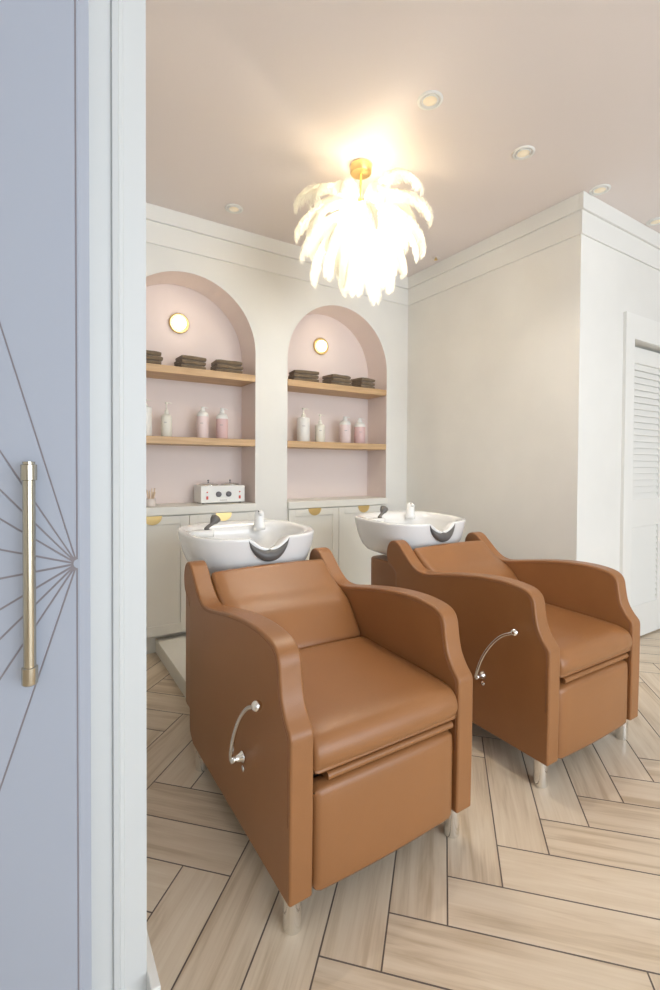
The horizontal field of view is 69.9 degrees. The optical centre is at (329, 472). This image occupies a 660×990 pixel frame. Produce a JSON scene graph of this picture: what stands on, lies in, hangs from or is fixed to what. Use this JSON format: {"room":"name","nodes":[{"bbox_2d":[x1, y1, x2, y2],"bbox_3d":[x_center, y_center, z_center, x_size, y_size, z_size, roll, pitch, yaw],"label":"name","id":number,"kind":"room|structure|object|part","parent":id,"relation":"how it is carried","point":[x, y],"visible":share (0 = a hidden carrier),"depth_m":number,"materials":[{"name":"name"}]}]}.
{"room":"salon","nodes":[
{"label":"salon","id":0,"kind":"room"},
{"bbox_2d":[146,242,407,520],"bbox_3d":[-0.404,-0.246,3.326,2.695,2.754,0.001,0,1,-32],"label":"wall","id":1,"kind":"structure","parent":0,"point":[273,305],"depth_m":3.35,"materials":[{"name":"paint"}]},
{"bbox_2d":[146,271,255,503],"bbox_3d":[-0.968,-0.069,3.123,0.909,2.401,0.254,0,1,-32],"label":"wall niche","id":2,"kind":"object","parent":1,"relation":"in","point":[219,328],"visible":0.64,"depth_m":3.27,"materials":[{"name":"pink paint"}]},
{"bbox_2d":[169,313,188,333],"bbox_3d":[-1.017,-1.012,3.192,0.136,0.136,0.049,0,1,-32],"label":"wall sconce","id":3,"kind":"object","parent":2,"relation":"attached to","point":[178,322],"visible":1,"depth_m":3.18,"materials":[{"name":"white glass"}]},
{"bbox_3d":[-1.011,-1.012,3.183,0.092,0.092,0.028,0,1,-32],"label":"globe","id":4,"kind":"part","parent":3,"relation":"part of","materials":[{"name":"white glass"}]},
{"bbox_2d":[146,363,254,386],"bbox_3d":[-0.964,-0.647,3.112,0.906,0.046,0.253,0,1,-32],"label":"wooden shelf","id":5,"kind":"object","parent":2,"relation":"attached to","point":[158,371],"visible":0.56,"depth_m":3.09,"materials":[{"name":"brown wood"}]},
{"bbox_2d":[146,359,160,363],"bbox_3d":[-1.148,-0.683,2.965,0.142,0.029,0.151,0,1,-31],"label":"folded towel","id":6,"kind":"object","parent":5,"relation":"on","point":[147,360],"visible":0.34,"depth_m":2.92,"materials":[{"name":"brown fabric"}]},
{"bbox_2d":[146,355,162,360],"bbox_3d":[-1.139,-0.712,2.965,0.139,0.029,0.151,0,1,-34],"label":"folded towel","id":7,"kind":"object","parent":6,"relation":"on","point":[149,357],"visible":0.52,"depth_m":2.92,"materials":[{"name":"brown fabric"}]},
{"bbox_2d":[146,350,161,355],"bbox_3d":[-1.144,-0.740,2.960,0.136,0.029,0.151,0,1,-33],"label":"folded towel","id":8,"kind":"object","parent":7,"relation":"on","point":[148,352],"visible":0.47,"depth_m":2.91,"materials":[{"name":"brown fabric"}]},
{"bbox_2d":[177,364,205,369],"bbox_3d":[-0.922,-0.684,3.108,0.167,0.029,0.151,0,1,-37],"label":"folded towel","id":9,"kind":"object","parent":5,"relation":"on","point":[179,365],"visible":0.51,"depth_m":3.05,"materials":[{"name":"brown fabric"}]},
{"bbox_2d":[174,359,205,366],"bbox_3d":[-0.924,-0.713,3.107,0.164,0.029,0.151,0,1,-39],"label":"folded towel","id":10,"kind":"object","parent":9,"relation":"on","point":[182,361],"visible":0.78,"depth_m":3.05,"materials":[{"name":"brown fabric"}]},
{"bbox_2d":[175,355,206,361],"bbox_3d":[-0.918,-0.742,3.110,0.160,0.029,0.151,0,1,-36],"label":"folded towel","id":11,"kind":"object","parent":10,"relation":"on","point":[187,357],"visible":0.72,"depth_m":3.05,"materials":[{"name":"brown fabric"}]},
{"bbox_2d":[213,368,242,373],"bbox_3d":[-0.713,-0.686,3.241,0.187,0.029,0.151,0,1,-30],"label":"folded towel","id":12,"kind":"object","parent":5,"relation":"on","point":[215,369],"visible":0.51,"depth_m":3.18,"materials":[{"name":"brown fabric"}]},
{"bbox_2d":[210,364,242,370],"bbox_3d":[-0.708,-0.714,3.238,0.183,0.029,0.151,0,1,-33],"label":"folded towel","id":13,"kind":"object","parent":12,"relation":"on","point":[224,366],"visible":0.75,"depth_m":3.18,"materials":[{"name":"brown fabric"}]},
{"bbox_2d":[211,359,241,365],"bbox_3d":[-0.709,-0.743,3.235,0.180,0.029,0.151,0,1,-28],"label":"folded towel","id":14,"kind":"object","parent":13,"relation":"on","point":[217,361],"visible":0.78,"depth_m":3.18,"materials":[{"name":"brown fabric"}]},
{"bbox_2d":[146,436,254,446],"bbox_3d":[-0.966,-0.205,3.119,0.906,0.046,0.253,0,1,-32],"label":"wooden shelf","id":15,"kind":"object","parent":2,"relation":"attached to","point":[150,440],"visible":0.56,"depth_m":3.06,"materials":[{"name":"brown wood"}]},
{"bbox_2d":[146,399,151,435],"bbox_3d":[-1.166,-0.345,2.982,0.076,0.235,0.076,0,1,-32],"label":"pump bottle","id":16,"kind":"object","parent":15,"relation":"on","point":[148,409],"visible":0.38,"depth_m":2.96,"materials":[{"name":"white plastic"}]},
{"bbox_2d":[161,402,171,436],"bbox_3d":[-1.057,-0.341,3.051,0.068,0.226,0.068,0,1,-32],"label":"pump bottle","id":17,"kind":"object","parent":15,"relation":"on","point":[166,418],"visible":0.94,"depth_m":3.03,"materials":[{"name":"white plastic"}]},
{"bbox_2d":[197,407,208,437],"bbox_3d":[-0.858,-0.335,3.178,0.078,0.212,0.078,0,1,-32],"label":"pump bottle","id":18,"kind":"object","parent":15,"relation":"on","point":[202,416],"visible":0.92,"depth_m":3.15,"materials":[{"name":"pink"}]},
{"bbox_2d":[216,408,227,438],"bbox_3d":[-0.744,-0.335,3.250,0.082,0.212,0.082,0,1,-32],"label":"pump bottle","id":19,"kind":"object","parent":15,"relation":"on","point":[221,418],"visible":0.94,"depth_m":3.22,"materials":[{"name":"pink plastic"}]},
{"bbox_2d":[146,202,408,305],"bbox_3d":[-0.386,-1.509,3.296,2.485,0.229,0.026,0,1,-32],"label":"trim","id":20,"kind":"structure","parent":1,"relation":"attached to","point":[165,227],"depth_m":3.13,"materials":[{"name":"white paint"}]},
{"bbox_2d":[287,305,386,498],"bbox_3d":[0.009,-0.074,3.740,0.909,2.401,0.254,0,1,-32],"label":"wall niche","id":21,"kind":"object","parent":1,"relation":"in","point":[355,350],"visible":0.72,"depth_m":3.88,"materials":[{"name":"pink paint"}]},
{"bbox_2d":[313,338,328,354],"bbox_3d":[-0.065,-1.017,3.793,0.136,0.136,0.049,0,1,-32],"label":"wall sconce","id":22,"kind":"object","parent":21,"relation":"attached to","point":[320,345],"visible":1,"depth_m":3.78,"materials":[{"name":"white glass"}]},
{"bbox_3d":[-0.059,-1.017,3.784,0.092,0.092,0.028,0,1,-32],"label":"globe","id":23,"kind":"part","parent":22,"relation":"part of","materials":[{"name":"white glass"}]},
{"bbox_2d":[287,379,385,398],"bbox_3d":[0.013,-0.652,3.729,0.906,0.046,0.253,0,1,-32],"label":"wooden shelf","id":24,"kind":"object","parent":21,"relation":"attached to","point":[299,386],"visible":0.76,"depth_m":3.66,"materials":[{"name":"brown wood"}]},
{"bbox_2d":[292,377,318,381],"bbox_3d":[-0.201,-0.688,3.564,0.202,0.029,0.151,0,1,-23],"label":"folded towel","id":25,"kind":"object","parent":24,"relation":"on","point":[295,378],"visible":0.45,"depth_m":3.50,"materials":[{"name":"brown fabric"}]},
{"bbox_2d":[288,374,318,378],"bbox_3d":[-0.203,-0.717,3.562,0.198,0.029,0.151,0,1,-24],"label":"folded towel","id":26,"kind":"object","parent":25,"relation":"on","point":[292,375],"visible":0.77,"depth_m":3.50,"materials":[{"name":"brown fabric"}]},
{"bbox_2d":[289,370,318,375],"bbox_3d":[-0.198,-0.746,3.562,0.194,0.029,0.151,0,1,-23],"label":"folded towel","id":27,"kind":"object","parent":26,"relation":"on","point":[293,371],"visible":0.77,"depth_m":3.50,"materials":[{"name":"brown fabric"}]},
{"bbox_2d":[327,381,351,385],"bbox_3d":[0.051,-0.690,3.722,0.187,0.029,0.151,0,1,-35],"label":"folded towel","id":28,"kind":"object","parent":24,"relation":"on","point":[331,382],"visible":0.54,"depth_m":3.65,"materials":[{"name":"brown fabric"}]},
{"bbox_2d":[322,378,351,382],"bbox_3d":[0.056,-0.718,3.720,0.183,0.029,0.151,0,1,-37],"label":"folded towel","id":29,"kind":"object","parent":28,"relation":"on","point":[329,379],"visible":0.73,"depth_m":3.67,"materials":[{"name":"brown fabric"}]},
{"bbox_2d":[322,374,350,379],"bbox_3d":[0.052,-0.747,3.721,0.179,0.029,0.151,0,1,-36],"label":"folded towel","id":30,"kind":"object","parent":29,"relation":"on","point":[330,375],"visible":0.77,"depth_m":3.67,"materials":[{"name":"brown fabric"}]},
{"bbox_2d":[354,385,374,388],"bbox_3d":[0.264,-0.691,3.854,0.152,0.029,0.151,0,1,-38],"label":"folded towel","id":31,"kind":"object","parent":24,"relation":"on","point":[363,386],"visible":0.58,"depth_m":3.79,"materials":[{"name":"brown fabric"}]},
{"bbox_2d":[351,381,374,385],"bbox_3d":[0.266,-0.719,3.859,0.149,0.029,0.151,0,1,-37],"label":"folded towel","id":32,"kind":"object","parent":31,"relation":"on","point":[359,382],"visible":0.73,"depth_m":3.80,"materials":[{"name":"brown fabric"}]},
{"bbox_2d":[351,377,374,382],"bbox_3d":[0.265,-0.748,3.850,0.146,0.029,0.151,0,1,-39],"label":"folded towel","id":33,"kind":"object","parent":32,"relation":"on","point":[361,378],"visible":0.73,"depth_m":3.80,"materials":[{"name":"brown fabric"}]},
{"bbox_2d":[287,441,385,449],"bbox_3d":[0.010,-0.210,3.736,0.906,0.046,0.253,0,1,-32],"label":"wooden shelf","id":34,"kind":"object","parent":21,"relation":"attached to","point":[290,444],"visible":0.76,"depth_m":3.63,"materials":[{"name":"brown wood"}]},
{"bbox_2d":[297,408,309,440],"bbox_3d":[-0.202,-0.361,3.591,0.096,0.258,0.096,0,1,-32],"label":"pump bottle","id":35,"kind":"object","parent":34,"relation":"on","point":[303,422],"visible":0.9,"depth_m":3.55,"materials":[{"name":"white plastic"}]},
{"bbox_2d":[315,414,324,441],"bbox_3d":[-0.077,-0.342,3.670,0.078,0.218,0.078,0,1,-32],"label":"pump bottle","id":36,"kind":"object","parent":34,"relation":"on","point":[319,428],"visible":0.9,"depth_m":3.64,"materials":[{"name":"white plastic"}]},
{"bbox_2d":[339,417,350,442],"bbox_3d":[0.121,-0.341,3.796,0.094,0.215,0.094,0,1,-32],"label":"pump bottle","id":37,"kind":"object","parent":34,"relation":"on","point":[345,425],"visible":0.96,"depth_m":3.76,"materials":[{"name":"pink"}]},
{"bbox_2d":[354,418,364,442],"bbox_3d":[0.244,-0.339,3.873,0.092,0.210,0.092,0,1,-32],"label":"pump bottle","id":38,"kind":"object","parent":34,"relation":"on","point":[359,427],"visible":0.87,"depth_m":3.84,"materials":[{"name":"pink plastic"}]},
{"bbox_2d":[146,0,659,276],"bbox_3d":[1.313,-1.626,1.091,8.800,0.100,6.700,0,1,-32],"label":"ceiling","id":39,"kind":"structure","parent":0,"point":[251,104],"depth_m":2.04,"materials":[{"name":"white paint"}]},
{"bbox_2d":[225,204,242,213],"bbox_3d":[-0.589,-1.613,2.891,0.110,0.008,0.110,0,1,-32],"label":"recessed light","id":40,"kind":"object","parent":39,"relation":"in","point":[232,208],"visible":1,"depth_m":2.88,"materials":[{"name":"white plastic"}]},
{"bbox_2d":[293,159,433,305],"bbox_3d":[0.171,-1.255,2.476,0.689,0.702,0.733,0,1,-32],"label":"chandelier","id":41,"kind":"object","parent":39,"relation":"hanging from","point":[367,233],"visible":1,"depth_m":2.40,"materials":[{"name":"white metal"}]},
{"bbox_3d":[0.130,-1.351,2.389,0.051,0.084,0.111,1,1,24],"label":"bulb","id":42,"kind":"part","parent":41,"relation":"part of","materials":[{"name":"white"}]},
{"bbox_3d":[0.161,-1.488,2.467,0.011,0.144,0.011,0,1,-32],"label":"rod","id":43,"kind":"part","parent":41,"relation":"part of","materials":[{"name":"gold metal"}]},
{"bbox_2d":[417,90,442,109],"bbox_3d":[0.429,-1.593,2.023,0.110,0.008,0.110,0,1,-32],"label":"recessed light","id":44,"kind":"object","parent":39,"relation":"in","point":[430,100],"visible":1,"depth_m":2.02,"materials":[{"name":"white plastic"}]},
{"bbox_2d":[512,145,534,159],"bbox_3d":[0.967,-1.595,2.359,0.110,0.008,0.110,0,1,-32],"label":"recessed light","id":45,"kind":"object","parent":39,"relation":"in","point":[523,152],"visible":1,"depth_m":2.35,"materials":[{"name":"white plastic"}]},
{"bbox_2d":[589,184,610,195],"bbox_3d":[1.528,-1.598,2.671,0.110,0.008,0.110,0,1,-32],"label":"recessed light","id":46,"kind":"object","parent":39,"relation":"in","point":[600,189],"visible":1,"depth_m":2.66,"materials":[{"name":"white plastic"}]},
{"bbox_2d":[646,217,659,225],"bbox_3d":[2.082,-1.600,3.012,0.110,0.008,0.110,0,1,-32],"label":"recessed light","id":47,"kind":"object","parent":39,"relation":"in","point":[655,221],"visible":1,"depth_m":3.02,"materials":[{"name":"white plastic"}]},
{"bbox_2d":[146,629,659,989],"bbox_3d":[1.332,1.203,1.160,9.297,0.050,6.703,0,1,-32],"label":"floor","id":48,"kind":"structure","parent":0,"point":[556,886],"depth_m":1.32,"materials":[{"name":"brown wood"}]},
{"bbox_2d":[156,634,185,697],"bbox_3d":[-0.030,1.093,3.159,2.007,0.087,0.815,0,1,-32],"label":"platform","id":49,"kind":"object","parent":48,"relation":"on","point":[171,651],"visible":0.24,"depth_m":2.74,"materials":[{"name":"white paint"}]},
{"bbox_2d":[146,511,254,653],"bbox_3d":[-0.964,0.698,3.123,0.905,0.867,0.274,0,1,-32],"label":"base cabinet","id":50,"kind":"object","parent":48,"relation":"on","point":[166,561],"visible":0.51,"depth_m":2.94,"materials":[{"name":"white paint"}]},
{"bbox_3d":[-1.082,0.295,2.880,0.108,0.055,0.003,0,1,-32],"label":"handle","id":51,"kind":"part","parent":50,"relation":"part of","materials":[{"name":"gold metal"}]},
{"bbox_3d":[-1.093,0.640,2.900,0.342,0.637,0.011,0,1,-32],"label":"door panel","id":52,"kind":"part","parent":50,"relation":"part of","materials":[{"name":"white paint"}]},
{"bbox_3d":[-1.091,0.641,2.897,0.442,0.739,0.020,0,1,-32],"label":"door","id":53,"kind":"part","parent":50,"relation":"part of","materials":[{"name":"white paint"}]},
{"bbox_2d":[146,501,255,515],"bbox_3d":[-0.962,0.237,3.116,0.905,0.051,0.279,0,1,-32],"label":"countertop","id":54,"kind":"structure","parent":50,"relation":"on","point":[169,508],"depth_m":3.05,"materials":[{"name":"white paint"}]},
{"bbox_2d":[146,488,155,506],"bbox_3d":[-1.120,0.156,2.951,0.058,0.114,0.058,0,1,-32],"label":"jar","id":55,"kind":"object","parent":54,"relation":"on","point":[150,502],"visible":0.98,"depth_m":2.93,"materials":[{"name":"beige ceramic"}]},
{"bbox_2d":[194,480,244,503],"bbox_3d":[-0.765,0.129,3.275,0.310,0.160,0.181,0,1,-32],"label":"wax warmer","id":56,"kind":"object","parent":54,"relation":"on","point":[207,492],"visible":1,"depth_m":3.21,"materials":[{"name":"white plastic"}]},
{"bbox_3d":[-0.837,0.078,3.241,0.132,0.020,0.132,0,1,-32],"label":"lid","id":57,"kind":"part","parent":56,"relation":"part of","materials":[{"name":"silver metal"}]},
{"bbox_3d":[-0.705,0.077,3.324,0.132,0.020,0.132,0,1,-32],"label":"lid","id":58,"kind":"part","parent":56,"relation":"part of","materials":[{"name":"silver metal"}]},
{"bbox_3d":[-0.711,0.639,3.137,0.449,0.739,0.020,0,1,-32],"label":"door","id":59,"kind":"part","parent":50,"relation":"part of","materials":[{"name":"white paint"}]},
{"bbox_3d":[-0.702,0.293,3.120,0.108,0.055,0.003,0,1,-32],"label":"handle","id":60,"kind":"part","parent":50,"relation":"part of","materials":[{"name":"gold metal"}]},
{"bbox_2d":[178,510,472,935],"bbox_3d":[-0.204,0.679,1.870,0.704,0.956,1.370,0,1,-33],"label":"chair","id":61,"kind":"object","parent":48,"relation":"on","point":[331,714],"visible":1,"depth_m":1.43,"materials":[{"name":"brown leather"}]},
{"bbox_3d":[-0.500,1.103,1.844,0.049,0.106,0.049,0,1,-33],"label":"leg","id":62,"kind":"part","parent":61,"relation":"part of","materials":[{"name":"silver metal"}]},
{"bbox_3d":[-0.233,0.740,1.312,0.047,0.282,0.190,0,1,-33],"label":"lever","id":63,"kind":"part","parent":61,"relation":"part of","materials":[{"name":"silver metal"}]},
{"bbox_2d":[178,510,313,575],"bbox_3d":[-0.385,0.329,2.228,0.606,0.271,0.560,0,1,-32],"label":"basin","id":64,"kind":"object","parent":61,"relation":"in","point":[215,546],"depth_m":2.07,"materials":[{"name":"white ceramic"}]},
{"bbox_3d":[-0.318,0.709,1.550,0.067,0.697,0.931,0,1,-33],"label":"panel","id":65,"kind":"part","parent":61,"relation":"part of","materials":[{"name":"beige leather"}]},
{"bbox_3d":[-0.190,0.603,1.220,0.029,0.029,0.029,0,1,-33],"label":"knob","id":66,"kind":"part","parent":61,"relation":"part of","materials":[{"name":"silver metal"}]},
{"bbox_2d":[211,559,359,648],"bbox_3d":[-0.174,0.541,1.867,0.515,0.312,0.322,0,1,-33],"label":"cushion","id":67,"kind":"object","parent":61,"relation":"on","point":[305,598],"depth_m":1.85,"materials":[{"name":"brown leather"}]},
{"bbox_3d":[-0.096,1.116,1.212,0.049,0.106,0.049,0,1,-33],"label":"leg","id":68,"kind":"part","parent":61,"relation":"part of","materials":[{"name":"silver metal"}]},
{"bbox_2d":[299,636,457,773],"bbox_3d":[0.049,0.704,1.520,0.515,0.126,0.507,0,1,-33],"label":"seat cushion","id":69,"kind":"object","parent":61,"relation":"on","point":[368,698],"depth_m":1.40,"materials":[{"name":"brown leather"}]},
{"bbox_3d":[0.175,0.707,1.865,0.067,0.697,0.931,0,1,-33],"label":"panel","id":70,"kind":"part","parent":61,"relation":"part of","materials":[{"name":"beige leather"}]},
{"bbox_3d":[0.392,1.113,1.524,0.049,0.106,0.049,0,1,-33],"label":"leg","id":71,"kind":"part","parent":61,"relation":"part of","materials":[{"name":"silver metal"}]},
{"bbox_2d":[287,504,386,584],"bbox_3d":[0.012,0.693,3.740,0.905,0.867,0.274,0,1,-32],"label":"base cabinet","id":72,"kind":"object","parent":48,"relation":"on","point":[335,529],"visible":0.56,"depth_m":3.63,"materials":[{"name":"white paint"}]},
{"bbox_3d":[-0.120,0.636,3.510,0.427,0.739,0.020,0,1,-32],"label":"door","id":73,"kind":"part","parent":72,"relation":"part of","materials":[{"name":"white paint"}]},
{"bbox_3d":[-0.122,0.635,3.513,0.327,0.637,0.011,0,1,-32],"label":"door panel","id":74,"kind":"part","parent":72,"relation":"part of","materials":[{"name":"white paint"}]},
{"bbox_3d":[-0.112,0.290,3.493,0.108,0.055,0.003,0,1,-32],"label":"handle","id":75,"kind":"part","parent":72,"relation":"part of","materials":[{"name":"gold metal"}]},
{"bbox_2d":[287,496,387,508],"bbox_3d":[0.015,0.232,3.733,0.905,0.051,0.279,0,1,-32],"label":"countertop","id":76,"kind":"structure","parent":72,"relation":"on","point":[298,503],"depth_m":3.63,"materials":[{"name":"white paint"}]},
{"bbox_3d":[0.260,0.634,3.750,0.464,0.739,0.020,0,1,-32],"label":"door","id":77,"kind":"part","parent":72,"relation":"part of","materials":[{"name":"white paint"}]},
{"bbox_3d":[0.258,0.633,3.753,0.364,0.637,0.011,0,1,-32],"label":"door panel","id":78,"kind":"part","parent":72,"relation":"part of","materials":[{"name":"white paint"}]},
{"bbox_3d":[0.268,0.288,3.733,0.108,0.055,0.003,0,1,-32],"label":"handle","id":79,"kind":"part","parent":72,"relation":"part of","materials":[{"name":"gold metal"}]},
{"bbox_2d":[355,502,639,788],"bbox_3d":[0.685,0.674,2.419,0.704,0.956,1.370,0,1,-32],"label":"chair","id":80,"kind":"object","parent":48,"relation":"on","point":[550,648],"visible":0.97,"depth_m":1.95,"materials":[{"name":"brown leather"}]},
{"bbox_2d":[355,502,465,554],"bbox_3d":[0.476,0.325,2.759,0.606,0.271,0.560,0,1,-32],"label":"basin","id":81,"kind":"object","parent":80,"relation":"in","point":[386,532],"depth_m":2.59,"materials":[{"name":"white ceramic"}]},
{"bbox_2d":[413,540,517,579],"bbox_3d":[0.715,0.537,2.415,0.515,0.312,0.322,0,1,-32],"label":"cushion","id":82,"kind":"object","parent":80,"relation":"on","point":[476,556],"depth_m":2.45,"materials":[{"name":"brown leather"}]},
{"bbox_3d":[0.568,0.705,2.100,0.067,0.697,0.931,0,1,-32],"label":"panel","id":83,"kind":"part","parent":80,"relation":"part of","materials":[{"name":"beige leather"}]},
{"bbox_3d":[0.650,0.736,1.861,0.047,0.282,0.190,0,1,-32],"label":"lever","id":84,"kind":"part","parent":80,"relation":"part of","materials":[{"name":"silver metal"}]},
{"bbox_3d":[0.692,0.599,1.769,0.029,0.029,0.029,0,1,-32],"label":"knob","id":85,"kind":"part","parent":80,"relation":"part of","materials":[{"name":"silver metal"}]},
{"bbox_3d":[0.785,1.111,1.760,0.049,0.106,0.049,0,1,-32],"label":"leg","id":86,"kind":"part","parent":80,"relation":"part of","materials":[{"name":"silver metal"}]},
{"bbox_3d":[1.064,0.702,2.410,0.067,0.697,0.931,0,1,-32],"label":"panel","id":87,"kind":"part","parent":80,"relation":"part of","materials":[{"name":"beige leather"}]},
{"bbox_2d":[545,603,631,677],"bbox_3d":[0.934,0.700,2.066,0.515,0.126,0.507,0,1,-32],"label":"seat cushion","id":88,"kind":"object","parent":80,"relation":"on","point":[588,640],"depth_m":1.93,"materials":[{"name":"brown leather"}]},
{"bbox_3d":[1.278,1.109,2.067,0.049,0.106,0.049,0,1,-32],"label":"leg","id":89,"kind":"part","parent":80,"relation":"part of","materials":[{"name":"silver metal"}]},
{"bbox_2d":[406,241,564,559],"bbox_3d":[1.062,-0.240,3.435,0.100,2.754,1.381,0,1,-32],"label":"wall","id":90,"kind":"structure","parent":0,"point":[485,378],"depth_m":3.23,"materials":[{"name":"paint"}]},
{"bbox_2d":[408,193,580,304],"bbox_3d":[1.046,-1.502,3.332,0.026,0.229,1.469,0,1,-32],"label":"trim","id":91,"kind":"structure","parent":90,"relation":"attached to","point":[556,224],"depth_m":3.16,"materials":[{"name":"white paint"}]},
{"bbox_2d":[560,234,659,571],"bbox_3d":[2.817,-0.234,3.668,3.317,2.754,0.100,0,1,-32],"label":"wall","id":92,"kind":"structure","parent":0,"point":[601,282],"depth_m":2.83,"materials":[{"name":"paint"}]},
{"bbox_2d":[579,191,659,270],"bbox_3d":[2.847,-1.496,3.586,3.343,0.229,0.026,0,1,-32],"label":"trim","id":93,"kind":"structure","parent":92,"relation":"attached to","point":[601,222],"depth_m":2.90,"materials":[{"name":"white paint"}]},
{"bbox_2d":[619,311,659,605],"bbox_3d":[2.207,0.065,3.217,0.832,2.165,0.020,0,1,-32],"label":"trim","id":94,"kind":"structure","parent":92,"relation":"attached to","point":[636,327],"depth_m":3.01,"materials":[{"name":"white paint"}]},
{"bbox_2d":[631,347,659,635],"bbox_3d":[2.169,0.145,3.281,0.620,1.978,0.035,0,1,-32],"label":"door","id":95,"kind":"structure","parent":92,"relation":"in","point":[645,554],"depth_m":3.30,"materials":[{"name":"white paint"}]},
{"bbox_3d":[2.165,0.639,3.286,0.425,0.547,0.021,0,1,-32],"label":"louvre panel","id":96,"kind":"part","parent":95,"relation":"part of","materials":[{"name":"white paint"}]},
{"bbox_3d":[2.170,-0.280,3.270,0.425,0.927,0.021,0,1,-32],"label":"louvre panel","id":97,"kind":"part","parent":95,"relation":"part of","materials":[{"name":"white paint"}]},
{"bbox_3d":[-0.960,-0.223,1.788,0.108,2.754,2.005,0,1,-32],"label":"wall","id":98,"kind":"structure","parent":0,"visible":0},
{"bbox_2d":[89,0,146,989],"bbox_3d":[-0.420,-0.206,0.936,0.104,2.754,0.014,0,1,-32],"label":"trim","id":99,"kind":"structure","parent":98,"relation":"attached to","point":[117,28],"depth_m":0.94,"materials":[{"name":"grey paint"}]},
{"bbox_2d":[147,932,160,989],"bbox_3d":[-0.900,1.089,1.823,0.019,0.130,2.055,0,1,-32],"label":"baseboard","id":100,"kind":"structure","parent":98,"relation":"attached to","point":[153,983],"depth_m":0.98,"materials":[{"name":"white paint"}]},
{"bbox_3d":[-1.804,-0.208,0.595,2.588,2.754,0.100,0,1,-32],"label":"wall","id":101,"kind":"structure","parent":0,"visible":0},
{"bbox_2d":[0,0,91,989],"bbox_3d":[-0.851,-0.033,0.834,0.800,2.392,0.075,0,1,-3],"label":"entrance door","id":102,"kind":"structure","parent":101,"relation":"in","point":[45,633],"depth_m":0.85,"materials":[{"name":"grey paint"}]},
{"bbox_3d":[-0.528,0.177,0.829,0.020,0.334,0.020,0,1,-3],"label":"handle","id":103,"kind":"part","parent":102,"relation":"part of","materials":[{"name":"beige metal"}]}
]}

